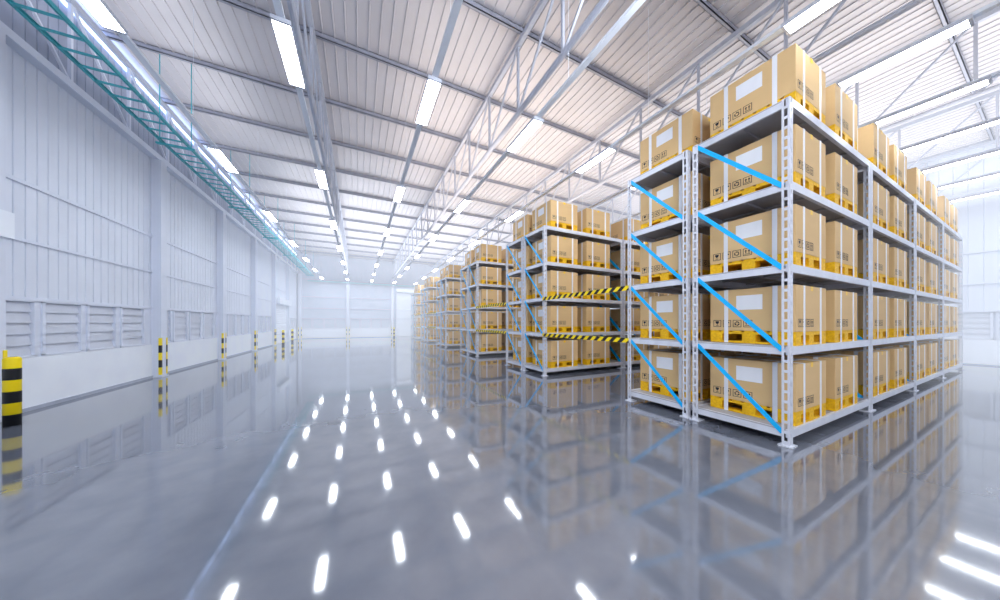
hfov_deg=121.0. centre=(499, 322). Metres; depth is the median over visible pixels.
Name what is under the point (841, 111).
carton
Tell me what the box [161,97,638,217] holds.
beam
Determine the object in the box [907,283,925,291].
pallet
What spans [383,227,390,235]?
ceiling light
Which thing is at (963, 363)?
baseboard
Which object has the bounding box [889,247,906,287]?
carton
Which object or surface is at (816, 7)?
ceiling light
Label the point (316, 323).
window
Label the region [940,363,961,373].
shelf
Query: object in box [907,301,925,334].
carton
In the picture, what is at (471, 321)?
carton
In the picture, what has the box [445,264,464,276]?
carton
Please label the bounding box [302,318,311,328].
window
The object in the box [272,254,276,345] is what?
wall column
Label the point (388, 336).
baseboard
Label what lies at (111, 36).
beam
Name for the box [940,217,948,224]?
pallet
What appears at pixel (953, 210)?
carton
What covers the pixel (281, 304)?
door
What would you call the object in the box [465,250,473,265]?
carton
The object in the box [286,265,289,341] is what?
wall column
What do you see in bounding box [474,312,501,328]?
carton
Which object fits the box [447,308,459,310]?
pallet
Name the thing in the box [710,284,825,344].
carton
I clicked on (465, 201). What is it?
ceiling light
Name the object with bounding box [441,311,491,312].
shelf
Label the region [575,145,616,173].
ceiling light
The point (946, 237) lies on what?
carton
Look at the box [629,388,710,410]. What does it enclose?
shelf
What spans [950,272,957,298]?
carton
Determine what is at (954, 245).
carton
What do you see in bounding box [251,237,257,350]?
wall column
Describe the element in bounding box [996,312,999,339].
window
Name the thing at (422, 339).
rack
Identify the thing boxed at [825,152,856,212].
carton
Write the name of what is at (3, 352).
wall column
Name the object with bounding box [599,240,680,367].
rack
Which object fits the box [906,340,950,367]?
carton
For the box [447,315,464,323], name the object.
carton
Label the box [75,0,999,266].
ceiling
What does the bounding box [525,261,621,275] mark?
shelf
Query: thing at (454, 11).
rail
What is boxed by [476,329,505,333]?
bar
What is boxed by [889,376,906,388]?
pallet
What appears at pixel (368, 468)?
floor
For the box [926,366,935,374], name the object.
pallet
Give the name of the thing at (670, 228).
shelf
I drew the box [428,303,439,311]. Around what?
carton
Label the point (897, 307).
carton
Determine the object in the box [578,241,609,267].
carton
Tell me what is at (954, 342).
carton
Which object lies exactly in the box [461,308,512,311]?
shelf
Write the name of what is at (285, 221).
roof purlin
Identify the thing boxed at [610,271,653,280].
shelf
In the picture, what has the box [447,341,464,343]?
pallet
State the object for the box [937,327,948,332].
pallet
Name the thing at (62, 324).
vent
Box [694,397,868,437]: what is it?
shelf
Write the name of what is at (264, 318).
window
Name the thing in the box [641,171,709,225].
carton
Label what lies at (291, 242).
ceiling light
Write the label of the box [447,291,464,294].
pallet
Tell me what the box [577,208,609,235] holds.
carton
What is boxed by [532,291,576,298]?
pallet
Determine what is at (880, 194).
carton
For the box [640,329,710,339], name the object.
pallet
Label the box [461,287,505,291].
shelf
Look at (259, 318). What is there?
window
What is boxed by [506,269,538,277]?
shelf
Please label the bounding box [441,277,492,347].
rack
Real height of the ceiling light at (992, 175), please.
0.061 m
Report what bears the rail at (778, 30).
hanging from the ceiling
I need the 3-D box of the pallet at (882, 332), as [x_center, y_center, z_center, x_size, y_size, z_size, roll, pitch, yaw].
[7.178,0.219,5.950,1.042,0.186,1.018,0,0,-27]
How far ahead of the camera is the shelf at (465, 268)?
15.10 m
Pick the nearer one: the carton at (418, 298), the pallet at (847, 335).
the pallet at (847, 335)
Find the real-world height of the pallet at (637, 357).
0.186 m
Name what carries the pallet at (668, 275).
on the rack at (681, 164)
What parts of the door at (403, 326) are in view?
guide rail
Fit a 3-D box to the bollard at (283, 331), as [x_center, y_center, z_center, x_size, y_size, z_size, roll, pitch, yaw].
[-15.357,1.066,20.052,0.160,1.067,0.160,0,0,-27]
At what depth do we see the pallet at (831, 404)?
4.50 m
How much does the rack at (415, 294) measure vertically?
4.499 m
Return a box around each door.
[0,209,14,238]
[276,297,291,344]
[396,288,426,336]
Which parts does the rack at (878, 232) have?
post, post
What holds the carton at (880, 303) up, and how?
on the pallet at (882, 332)
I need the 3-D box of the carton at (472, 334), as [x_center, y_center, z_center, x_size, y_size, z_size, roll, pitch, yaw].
[-1.198,0.968,15.191,1.056,0.822,1.032,0,0,-27]
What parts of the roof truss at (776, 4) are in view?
web post, web post, web post, web post, web post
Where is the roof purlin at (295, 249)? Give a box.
[295,249,464,265]
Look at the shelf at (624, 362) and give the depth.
10.15 m
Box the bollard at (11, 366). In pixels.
[2,356,21,426]
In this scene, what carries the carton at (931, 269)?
on the pallet at (932, 290)
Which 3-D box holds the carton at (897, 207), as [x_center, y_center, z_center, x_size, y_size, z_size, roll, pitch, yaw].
[8.448,-2.240,6.585,1.056,0.822,1.032,0,0,-27]
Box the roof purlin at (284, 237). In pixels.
[284,237,462,257]
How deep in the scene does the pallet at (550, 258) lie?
8.83 m
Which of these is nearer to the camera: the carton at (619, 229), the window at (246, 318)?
the carton at (619, 229)
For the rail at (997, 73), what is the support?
hanging from the ceiling
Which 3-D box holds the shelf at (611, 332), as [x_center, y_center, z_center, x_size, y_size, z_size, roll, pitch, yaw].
[2.535,0.366,9.680,3.298,0.106,1.176,0,0,-27]
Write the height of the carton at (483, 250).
0.822 m
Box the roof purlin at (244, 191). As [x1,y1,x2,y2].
[242,190,510,234]
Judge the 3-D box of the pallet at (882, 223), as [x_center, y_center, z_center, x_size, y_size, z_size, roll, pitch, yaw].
[7.186,-1.920,5.954,1.042,0.186,1.018,0,0,-27]
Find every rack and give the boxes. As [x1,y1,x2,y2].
[411,294,423,337]
[413,293,439,338]
[421,288,436,340]
[424,287,464,341]
[436,280,464,345]
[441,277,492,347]
[460,265,512,353]
[468,260,535,356]
[506,236,594,369]
[523,225,622,376]
[585,252,639,356]
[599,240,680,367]
[625,150,744,418]
[689,96,872,448]
[784,162,916,411]
[883,199,944,390]
[907,222,964,377]
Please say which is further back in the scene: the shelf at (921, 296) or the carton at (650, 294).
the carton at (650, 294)
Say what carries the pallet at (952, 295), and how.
on the rack at (948, 230)
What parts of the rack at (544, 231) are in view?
post, post, post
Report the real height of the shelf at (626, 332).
0.106 m
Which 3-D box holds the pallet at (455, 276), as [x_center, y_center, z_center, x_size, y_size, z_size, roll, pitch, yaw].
[-3.001,-2.994,18.833,1.042,0.186,1.018,0,0,-27]
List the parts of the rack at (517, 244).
post, post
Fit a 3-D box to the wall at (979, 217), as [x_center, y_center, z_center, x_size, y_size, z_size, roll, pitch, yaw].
[12.528,-2.568,21.741,0.400,8.336,39.872,0,0,-27]
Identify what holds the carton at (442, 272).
on the pallet
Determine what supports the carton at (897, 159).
on the pallet at (893, 177)
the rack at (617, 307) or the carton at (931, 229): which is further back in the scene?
the rack at (617, 307)
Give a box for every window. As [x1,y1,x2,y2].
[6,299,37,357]
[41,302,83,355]
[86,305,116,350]
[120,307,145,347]
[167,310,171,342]
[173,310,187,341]
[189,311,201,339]
[203,312,213,338]
[227,314,234,335]
[236,314,242,334]
[243,315,249,334]
[257,316,261,332]
[262,316,266,332]
[267,317,270,331]
[293,318,295,328]
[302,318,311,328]
[312,319,323,328]
[324,319,334,328]
[944,312,992,339]
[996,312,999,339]
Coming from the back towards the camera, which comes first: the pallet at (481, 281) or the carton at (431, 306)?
the carton at (431, 306)
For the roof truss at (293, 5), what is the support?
attached to the wall at (320, 300)
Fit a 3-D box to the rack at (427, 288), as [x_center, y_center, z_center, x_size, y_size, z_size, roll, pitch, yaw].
[-4.643,-0.650,24.059,3.395,4.499,1.237,0,0,-27]
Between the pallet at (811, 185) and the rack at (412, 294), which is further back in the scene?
the rack at (412, 294)
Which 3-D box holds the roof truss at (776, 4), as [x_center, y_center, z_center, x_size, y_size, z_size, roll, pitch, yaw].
[0.697,-5.754,15.835,0.109,1.724,39.232,0,0,-27]
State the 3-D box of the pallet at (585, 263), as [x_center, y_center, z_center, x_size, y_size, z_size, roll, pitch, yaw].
[3.052,-1.920,9.882,1.042,0.186,1.018,0,0,-27]
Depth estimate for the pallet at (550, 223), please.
8.80 m
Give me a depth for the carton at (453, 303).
18.32 m
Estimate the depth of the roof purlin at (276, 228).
22.68 m
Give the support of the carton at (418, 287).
on the pallet
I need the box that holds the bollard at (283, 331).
[282,330,284,344]
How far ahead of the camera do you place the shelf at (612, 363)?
9.10 m
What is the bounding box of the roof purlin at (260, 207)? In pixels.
[256,206,510,243]
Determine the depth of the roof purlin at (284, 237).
24.75 m
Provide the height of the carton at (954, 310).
0.822 m
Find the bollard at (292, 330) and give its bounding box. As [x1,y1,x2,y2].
[291,329,293,341]
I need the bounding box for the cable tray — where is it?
[5,0,313,275]
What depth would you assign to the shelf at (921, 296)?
7.78 m
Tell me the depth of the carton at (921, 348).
6.97 m
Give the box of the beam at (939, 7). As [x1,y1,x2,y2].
[932,0,994,140]
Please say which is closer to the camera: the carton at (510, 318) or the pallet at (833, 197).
the pallet at (833, 197)
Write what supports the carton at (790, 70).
on the pallet at (795, 95)
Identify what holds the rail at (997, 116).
hanging from the ceiling
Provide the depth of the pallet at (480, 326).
13.64 m
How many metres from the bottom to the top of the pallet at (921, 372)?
0.186 m
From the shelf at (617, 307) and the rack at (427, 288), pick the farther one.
the rack at (427, 288)
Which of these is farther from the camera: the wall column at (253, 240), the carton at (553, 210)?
the wall column at (253, 240)
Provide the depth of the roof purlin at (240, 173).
14.68 m
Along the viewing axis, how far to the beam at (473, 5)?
6.87 m
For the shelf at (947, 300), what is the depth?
9.47 m
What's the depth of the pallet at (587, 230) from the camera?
9.43 m
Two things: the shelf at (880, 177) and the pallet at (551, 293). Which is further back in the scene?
the pallet at (551, 293)
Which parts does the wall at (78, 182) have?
wall rail, wall rail, wall rail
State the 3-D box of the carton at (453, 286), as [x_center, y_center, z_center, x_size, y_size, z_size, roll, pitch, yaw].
[-3.015,-2.240,18.826,1.056,0.822,1.032,0,0,-27]
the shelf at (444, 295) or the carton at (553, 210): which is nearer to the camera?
the carton at (553, 210)
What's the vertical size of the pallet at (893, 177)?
0.186 m
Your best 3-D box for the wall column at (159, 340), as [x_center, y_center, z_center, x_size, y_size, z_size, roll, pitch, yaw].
[-10.049,-1.576,8.354,0.256,6.352,0.336,0,0,-27]
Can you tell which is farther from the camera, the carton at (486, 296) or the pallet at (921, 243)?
the carton at (486, 296)
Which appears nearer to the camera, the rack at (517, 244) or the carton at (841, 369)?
the carton at (841, 369)
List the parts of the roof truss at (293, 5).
web post, web post, web post, web post, web post, web post, web post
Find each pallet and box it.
[445,274,464,277]
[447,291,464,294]
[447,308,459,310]
[447,324,464,326]
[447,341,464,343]
[474,257,501,262]
[474,280,500,284]
[474,303,501,306]
[474,325,501,328]
[474,347,501,351]
[502,325,511,328]
[513,295,539,300]
[513,326,539,331]
[513,354,532,362]
[532,220,576,230]
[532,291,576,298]
[532,326,576,332]
[533,256,577,264]
[533,358,577,367]
[577,294,609,299]
[577,326,609,331]
[578,261,609,268]
[578,358,609,364]
[579,227,609,236]
[611,296,643,301]
[611,326,639,330]
[611,354,639,360]
[615,266,639,271]
[619,236,647,243]
[640,145,693,174]
[640,268,709,283]
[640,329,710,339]
[641,207,700,228]
[641,381,710,401]
[710,90,824,137]
[710,171,824,205]
[710,251,824,273]
[711,330,825,345]
[711,395,825,425]
[825,193,856,213]
[825,262,856,277]
[826,330,856,342]
[826,392,856,410]
[828,124,856,149]
[858,272,888,283]
[858,329,888,338]
[858,382,888,396]
[866,214,888,230]
[868,157,888,175]
[889,175,906,190]
[889,226,906,239]
[889,277,906,287]
[889,328,906,336]
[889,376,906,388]
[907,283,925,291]
[907,327,925,334]
[907,369,925,379]
[908,239,925,249]
[912,194,925,206]
[926,205,935,214]
[926,246,935,254]
[926,286,937,294]
[926,327,936,333]
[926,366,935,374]
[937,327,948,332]
[937,362,948,369]
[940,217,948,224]
[940,290,948,296]
[950,293,956,298]
[950,326,956,331]
[950,359,956,365]
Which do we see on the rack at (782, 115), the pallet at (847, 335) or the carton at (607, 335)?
the pallet at (847, 335)
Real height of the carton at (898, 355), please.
0.822 m
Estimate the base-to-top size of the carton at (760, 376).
0.822 m
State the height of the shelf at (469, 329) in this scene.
0.106 m
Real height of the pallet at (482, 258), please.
0.186 m
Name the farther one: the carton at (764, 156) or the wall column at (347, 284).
the wall column at (347, 284)
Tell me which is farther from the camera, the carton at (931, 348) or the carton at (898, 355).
the carton at (931, 348)
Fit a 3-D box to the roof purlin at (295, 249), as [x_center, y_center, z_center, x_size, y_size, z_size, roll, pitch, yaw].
[-7.316,-6.676,31.922,26.336,0.120,0.070,0,0,-27]
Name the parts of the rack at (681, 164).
post, post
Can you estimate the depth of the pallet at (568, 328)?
8.93 m
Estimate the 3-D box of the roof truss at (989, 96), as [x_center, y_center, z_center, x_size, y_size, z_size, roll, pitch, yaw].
[8.413,-5.754,19.686,0.109,1.724,39.232,0,0,-27]
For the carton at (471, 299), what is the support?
on the pallet
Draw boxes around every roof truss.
[0,0,298,272]
[287,0,348,275]
[392,0,608,277]
[431,0,925,276]
[590,6,999,222]
[639,89,999,220]
[907,138,999,198]
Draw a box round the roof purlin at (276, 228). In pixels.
[276,228,468,251]
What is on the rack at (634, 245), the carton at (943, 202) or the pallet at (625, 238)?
the pallet at (625, 238)
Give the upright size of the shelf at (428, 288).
0.106 m
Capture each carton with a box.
[416,285,426,292]
[416,295,426,303]
[416,306,423,313]
[416,317,423,325]
[416,328,428,336]
[424,279,427,287]
[428,277,439,286]
[428,290,439,299]
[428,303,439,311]
[428,316,439,325]
[428,329,442,338]
[440,268,444,278]
[442,330,457,339]
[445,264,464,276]
[447,281,464,293]
[447,298,464,310]
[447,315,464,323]
[447,331,464,340]
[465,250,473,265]
[465,271,473,285]
[465,292,473,306]
[465,313,473,327]
[465,332,481,348]
[474,244,501,262]
[474,266,500,284]
[474,289,501,306]
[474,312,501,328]
[474,333,501,351]
[499,333,520,349]
[501,269,519,283]
[502,248,518,262]
[502,291,512,306]
[502,312,512,328]
[513,214,531,239]
[513,245,532,269]
[513,277,531,300]
[513,308,531,330]
[513,337,552,359]
[532,200,576,229]
[532,235,577,263]
[532,270,577,297]
[532,306,576,332]
[532,339,577,367]
[566,338,609,364]
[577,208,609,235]
[577,307,609,331]
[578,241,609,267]
[578,274,609,299]
[607,335,639,336]
[609,336,646,360]
[610,218,644,243]
[610,248,639,271]
[610,278,647,300]
[610,308,639,330]
[631,336,670,348]
[640,109,709,172]
[640,232,709,282]
[640,293,709,339]
[640,348,724,399]
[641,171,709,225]
[648,281,670,296]
[684,347,753,354]
[710,43,825,135]
[710,124,825,201]
[710,204,825,271]
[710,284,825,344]
[710,354,825,423]
[753,352,857,408]
[818,348,889,394]
[825,83,856,147]
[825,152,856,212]
[825,221,856,276]
[826,290,856,341]
[856,346,906,386]
[857,123,888,174]
[857,180,888,228]
[857,238,888,283]
[857,295,888,338]
[873,343,925,378]
[889,144,906,189]
[889,196,906,238]
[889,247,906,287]
[889,298,906,336]
[898,342,937,374]
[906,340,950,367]
[907,167,925,205]
[907,212,925,248]
[907,257,925,291]
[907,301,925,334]
[923,339,957,365]
[926,180,937,215]
[926,221,937,254]
[926,262,937,294]
[926,303,936,333]
[937,195,949,225]
[937,232,949,261]
[937,269,949,296]
[937,305,950,332]
[950,204,957,232]
[950,238,958,265]
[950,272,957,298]
[951,306,957,331]
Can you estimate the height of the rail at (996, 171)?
2.437 m
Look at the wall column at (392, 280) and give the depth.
31.25 m
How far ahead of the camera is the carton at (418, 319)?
27.88 m
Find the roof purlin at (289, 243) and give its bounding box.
[289,243,462,261]
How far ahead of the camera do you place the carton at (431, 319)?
23.11 m
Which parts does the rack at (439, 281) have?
post, post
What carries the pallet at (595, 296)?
on the rack at (544, 231)
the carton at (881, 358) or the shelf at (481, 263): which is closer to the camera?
the carton at (881, 358)
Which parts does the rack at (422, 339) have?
post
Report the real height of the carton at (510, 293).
0.822 m
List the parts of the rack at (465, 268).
post, post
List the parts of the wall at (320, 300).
wall rail, wall rail, wall rail, wall rail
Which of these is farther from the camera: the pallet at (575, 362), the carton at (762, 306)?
the pallet at (575, 362)
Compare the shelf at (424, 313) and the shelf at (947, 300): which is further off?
the shelf at (424, 313)
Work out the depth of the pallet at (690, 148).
5.27 m
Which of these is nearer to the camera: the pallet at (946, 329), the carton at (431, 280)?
the pallet at (946, 329)
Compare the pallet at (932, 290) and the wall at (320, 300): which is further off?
the wall at (320, 300)
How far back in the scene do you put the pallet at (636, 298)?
10.30 m
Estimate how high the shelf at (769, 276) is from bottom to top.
0.106 m
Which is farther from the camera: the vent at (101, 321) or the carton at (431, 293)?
the carton at (431, 293)
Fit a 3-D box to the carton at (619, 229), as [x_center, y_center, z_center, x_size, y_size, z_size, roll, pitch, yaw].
[4.797,-3.313,10.751,1.056,0.822,1.032,0,0,-27]
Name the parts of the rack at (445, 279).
post, post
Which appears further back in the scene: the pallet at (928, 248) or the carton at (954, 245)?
the carton at (954, 245)
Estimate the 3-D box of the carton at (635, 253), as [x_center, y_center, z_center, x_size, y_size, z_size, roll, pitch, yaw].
[4.787,-2.240,10.744,1.056,0.822,1.032,0,0,-27]
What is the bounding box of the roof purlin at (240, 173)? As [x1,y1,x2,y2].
[224,169,514,222]
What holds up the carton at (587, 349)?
on the pallet at (597, 360)
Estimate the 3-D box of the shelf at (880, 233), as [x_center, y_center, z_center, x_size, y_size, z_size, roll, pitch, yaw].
[7.943,-1.773,6.393,3.298,0.106,1.176,0,0,-27]
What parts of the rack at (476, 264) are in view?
post, post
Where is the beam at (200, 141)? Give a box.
[198,140,531,211]
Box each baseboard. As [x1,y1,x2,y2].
[22,339,294,412]
[297,336,395,338]
[963,363,999,366]
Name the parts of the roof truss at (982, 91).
web post, web post, web post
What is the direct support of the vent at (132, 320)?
in the wall at (78, 182)
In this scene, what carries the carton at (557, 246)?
on the pallet at (550, 258)
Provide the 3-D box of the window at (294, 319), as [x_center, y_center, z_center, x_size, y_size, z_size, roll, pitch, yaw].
[-19.238,0.114,26.446,0.112,1.043,0.904,0,0,-27]
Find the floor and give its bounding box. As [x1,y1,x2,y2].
[0,337,999,599]
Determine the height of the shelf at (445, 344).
0.106 m
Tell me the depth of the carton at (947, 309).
8.45 m
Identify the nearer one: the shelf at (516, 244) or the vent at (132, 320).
the vent at (132, 320)
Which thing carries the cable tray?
hanging from the ceiling
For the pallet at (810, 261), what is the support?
on the rack at (782, 115)
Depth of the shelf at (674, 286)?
5.63 m
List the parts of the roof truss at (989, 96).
web post, web post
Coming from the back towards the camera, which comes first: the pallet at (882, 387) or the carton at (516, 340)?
the carton at (516, 340)
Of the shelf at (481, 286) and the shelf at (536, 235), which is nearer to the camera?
the shelf at (536, 235)
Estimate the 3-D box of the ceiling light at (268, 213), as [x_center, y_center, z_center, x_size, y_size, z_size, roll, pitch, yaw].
[-9.206,-4.267,11.351,0.237,0.061,1.256,0,0,-27]
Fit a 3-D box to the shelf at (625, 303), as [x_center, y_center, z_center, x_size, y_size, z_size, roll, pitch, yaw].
[5.550,-0.704,11.185,3.298,0.106,1.176,0,0,-27]
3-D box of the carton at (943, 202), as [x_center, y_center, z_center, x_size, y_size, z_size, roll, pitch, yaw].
[13.211,-3.313,8.966,1.056,0.822,1.032,0,0,-27]
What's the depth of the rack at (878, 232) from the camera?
5.94 m
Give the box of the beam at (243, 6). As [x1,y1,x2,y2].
[217,0,638,159]
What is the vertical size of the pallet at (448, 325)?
0.186 m
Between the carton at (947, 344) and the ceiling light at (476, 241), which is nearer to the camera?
the carton at (947, 344)
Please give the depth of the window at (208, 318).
11.35 m
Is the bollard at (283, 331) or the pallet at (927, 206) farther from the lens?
the bollard at (283, 331)
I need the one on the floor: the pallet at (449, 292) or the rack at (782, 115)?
the rack at (782, 115)
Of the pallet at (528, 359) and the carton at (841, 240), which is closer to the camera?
the carton at (841, 240)
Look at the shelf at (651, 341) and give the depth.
5.16 m
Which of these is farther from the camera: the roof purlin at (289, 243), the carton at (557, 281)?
the roof purlin at (289, 243)
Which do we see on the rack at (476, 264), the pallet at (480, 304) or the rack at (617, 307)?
the pallet at (480, 304)
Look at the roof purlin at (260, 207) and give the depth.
18.92 m
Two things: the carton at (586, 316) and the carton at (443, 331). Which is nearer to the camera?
the carton at (586, 316)
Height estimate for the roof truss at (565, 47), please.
1.724 m
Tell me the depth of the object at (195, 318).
10.45 m
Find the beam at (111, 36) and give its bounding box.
[101,30,638,195]
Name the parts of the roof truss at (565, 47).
web post, web post, web post, web post, web post, web post, web post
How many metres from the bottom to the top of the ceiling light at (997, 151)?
0.061 m
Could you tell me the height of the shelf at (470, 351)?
0.106 m
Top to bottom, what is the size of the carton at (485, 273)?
0.822 m
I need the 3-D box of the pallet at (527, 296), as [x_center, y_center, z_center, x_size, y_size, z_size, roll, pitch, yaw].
[1.195,-0.851,10.405,1.042,0.186,1.018,0,0,-27]
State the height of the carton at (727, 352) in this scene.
0.822 m
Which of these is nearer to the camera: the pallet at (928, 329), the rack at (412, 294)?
the pallet at (928, 329)
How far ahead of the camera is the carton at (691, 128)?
5.20 m
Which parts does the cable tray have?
rod, rod, rod, rod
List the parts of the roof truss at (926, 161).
web post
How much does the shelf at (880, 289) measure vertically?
0.106 m
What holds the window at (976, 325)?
in the wall at (979, 217)
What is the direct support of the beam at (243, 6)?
attached to the ceiling
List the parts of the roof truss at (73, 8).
web post, web post, web post, web post, web post, web post, web post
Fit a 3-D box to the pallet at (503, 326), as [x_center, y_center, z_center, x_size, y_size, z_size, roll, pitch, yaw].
[0.646,0.219,14.670,1.042,0.186,1.018,0,0,-27]
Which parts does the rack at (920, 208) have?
post, post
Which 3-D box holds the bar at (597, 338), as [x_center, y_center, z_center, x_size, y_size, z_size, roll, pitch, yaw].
[1.940,0.366,7.101,0.019,0.096,3.002,0,0,-27]
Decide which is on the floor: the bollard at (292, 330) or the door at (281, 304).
the bollard at (292, 330)
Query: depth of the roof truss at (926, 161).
10.81 m
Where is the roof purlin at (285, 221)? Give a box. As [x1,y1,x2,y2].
[267,218,502,249]
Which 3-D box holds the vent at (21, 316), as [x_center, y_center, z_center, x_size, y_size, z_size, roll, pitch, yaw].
[-8.451,0.114,4.838,0.112,1.043,0.907,0,0,-27]
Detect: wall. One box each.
[0,0,297,408]
[296,253,444,338]
[610,137,999,364]
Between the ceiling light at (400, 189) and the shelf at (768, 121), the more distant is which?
the ceiling light at (400, 189)
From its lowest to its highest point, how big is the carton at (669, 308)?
0.822 m
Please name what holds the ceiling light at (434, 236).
attached to the rail at (636, 4)
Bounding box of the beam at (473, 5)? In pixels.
[462,0,682,117]
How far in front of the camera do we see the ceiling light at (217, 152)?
7.36 m
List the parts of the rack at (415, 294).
post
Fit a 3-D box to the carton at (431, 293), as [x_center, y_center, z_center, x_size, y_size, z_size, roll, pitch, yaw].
[-5.400,-2.240,23.624,1.056,0.822,1.032,0,0,-27]
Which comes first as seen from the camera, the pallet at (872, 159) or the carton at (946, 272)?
the pallet at (872, 159)
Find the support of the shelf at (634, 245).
attached to the rack at (634, 245)
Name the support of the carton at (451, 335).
on the pallet at (448, 342)
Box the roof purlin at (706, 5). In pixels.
[693,0,770,61]
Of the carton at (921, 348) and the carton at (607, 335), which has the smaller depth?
the carton at (921, 348)
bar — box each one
[476,302,505,307]
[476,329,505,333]
[542,286,628,299]
[542,333,628,342]
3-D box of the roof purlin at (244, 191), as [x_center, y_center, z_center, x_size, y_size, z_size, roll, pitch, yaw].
[-1.455,-6.676,20.181,26.336,0.120,0.070,0,0,-27]
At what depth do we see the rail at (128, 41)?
5.66 m
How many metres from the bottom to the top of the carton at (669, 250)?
0.822 m
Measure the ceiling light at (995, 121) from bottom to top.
0.061 m
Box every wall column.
[0,28,7,421]
[151,158,168,377]
[217,210,226,359]
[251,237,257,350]
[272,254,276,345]
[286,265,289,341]
[298,273,301,338]
[346,277,349,337]
[391,279,393,336]
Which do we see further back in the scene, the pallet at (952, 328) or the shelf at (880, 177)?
the pallet at (952, 328)
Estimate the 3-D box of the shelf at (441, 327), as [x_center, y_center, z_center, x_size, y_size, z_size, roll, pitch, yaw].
[-2.250,0.366,19.266,3.298,0.106,1.176,0,0,-27]
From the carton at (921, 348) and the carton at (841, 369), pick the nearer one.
the carton at (841, 369)
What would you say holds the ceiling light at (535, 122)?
attached to the rail at (636, 4)
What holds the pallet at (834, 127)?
on the rack at (782, 115)
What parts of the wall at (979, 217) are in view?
wall rail, wall rail, wall rail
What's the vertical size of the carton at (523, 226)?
0.822 m
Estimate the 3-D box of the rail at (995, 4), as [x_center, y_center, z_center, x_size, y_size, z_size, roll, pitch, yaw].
[0.741,-5.517,15.857,0.096,2.437,39.168,0,0,-27]
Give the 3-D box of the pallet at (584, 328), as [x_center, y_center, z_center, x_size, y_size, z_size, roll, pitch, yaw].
[3.047,0.219,9.880,1.042,0.186,1.018,0,0,-27]
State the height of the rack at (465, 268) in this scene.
4.499 m
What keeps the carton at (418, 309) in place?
on the pallet
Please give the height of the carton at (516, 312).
0.822 m
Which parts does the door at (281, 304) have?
guide rail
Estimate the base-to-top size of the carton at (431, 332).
0.822 m
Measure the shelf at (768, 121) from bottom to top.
0.106 m
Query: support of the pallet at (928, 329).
on the rack at (920, 208)
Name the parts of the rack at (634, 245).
post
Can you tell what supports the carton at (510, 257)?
on the pallet
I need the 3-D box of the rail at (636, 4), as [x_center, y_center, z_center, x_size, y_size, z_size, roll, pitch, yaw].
[-3.164,-5.517,13.907,0.096,2.437,39.168,0,0,-27]
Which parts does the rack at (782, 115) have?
post, foot plate, post, foot plate, foot plate, post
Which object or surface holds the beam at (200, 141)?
attached to the ceiling
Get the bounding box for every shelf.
[424,287,439,289]
[424,313,464,314]
[441,277,464,281]
[441,294,464,297]
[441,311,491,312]
[441,327,464,328]
[441,343,464,345]
[461,266,503,271]
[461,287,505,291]
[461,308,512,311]
[469,261,512,269]
[469,283,512,290]
[469,306,520,310]
[469,329,512,330]
[469,349,512,353]
[506,238,535,248]
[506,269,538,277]
[506,300,592,306]
[506,331,520,334]
[506,359,532,365]
[525,226,621,245]
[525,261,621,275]
[525,298,620,305]
[525,331,621,335]
[525,360,621,371]
[585,306,639,308]
[602,301,639,306]
[610,240,645,251]
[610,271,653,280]
[610,358,639,364]
[625,331,653,333]
[629,151,710,190]
[629,215,711,242]
[629,278,744,293]
[629,337,710,346]
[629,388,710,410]
[694,98,868,170]
[694,181,868,229]
[694,264,868,288]
[694,339,868,354]
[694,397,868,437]
[826,281,913,295]
[857,164,913,203]
[857,223,913,249]
[862,381,913,403]
[866,336,913,344]
[883,291,942,300]
[903,245,942,263]
[907,200,942,225]
[907,296,961,303]
[908,370,942,384]
[912,333,942,339]
[933,259,961,272]
[937,222,961,240]
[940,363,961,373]
[944,332,961,336]
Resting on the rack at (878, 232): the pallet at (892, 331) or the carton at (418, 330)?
the pallet at (892, 331)
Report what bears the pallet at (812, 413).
on the rack at (782, 115)
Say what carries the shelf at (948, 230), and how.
attached to the rack at (948, 230)
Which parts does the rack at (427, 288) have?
post, post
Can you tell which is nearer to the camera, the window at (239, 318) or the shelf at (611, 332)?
the shelf at (611, 332)
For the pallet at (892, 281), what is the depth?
6.09 m
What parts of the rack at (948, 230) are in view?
post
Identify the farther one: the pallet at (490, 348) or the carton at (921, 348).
the pallet at (490, 348)
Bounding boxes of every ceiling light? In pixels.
[80,0,127,34]
[207,145,238,173]
[262,209,277,221]
[270,13,305,89]
[288,239,297,246]
[314,167,327,189]
[329,219,336,229]
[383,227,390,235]
[393,184,404,202]
[415,74,441,126]
[428,233,438,241]
[453,198,470,212]
[468,239,480,246]
[504,209,523,221]
[506,115,543,153]
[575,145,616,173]
[781,0,840,35]
[836,14,974,88]
[873,75,992,125]
[900,117,999,153]
[921,149,999,173]
[937,172,999,189]
[949,190,999,202]
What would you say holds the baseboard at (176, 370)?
attached to the wall at (78, 182)
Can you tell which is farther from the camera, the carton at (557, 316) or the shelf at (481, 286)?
the shelf at (481, 286)
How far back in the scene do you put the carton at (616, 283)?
10.38 m
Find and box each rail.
[116,9,323,279]
[272,0,348,280]
[371,0,462,282]
[392,0,645,283]
[413,8,782,284]
[578,0,999,211]
[610,70,999,224]
[898,116,999,149]
[919,147,999,170]
[935,171,999,186]
[948,189,999,199]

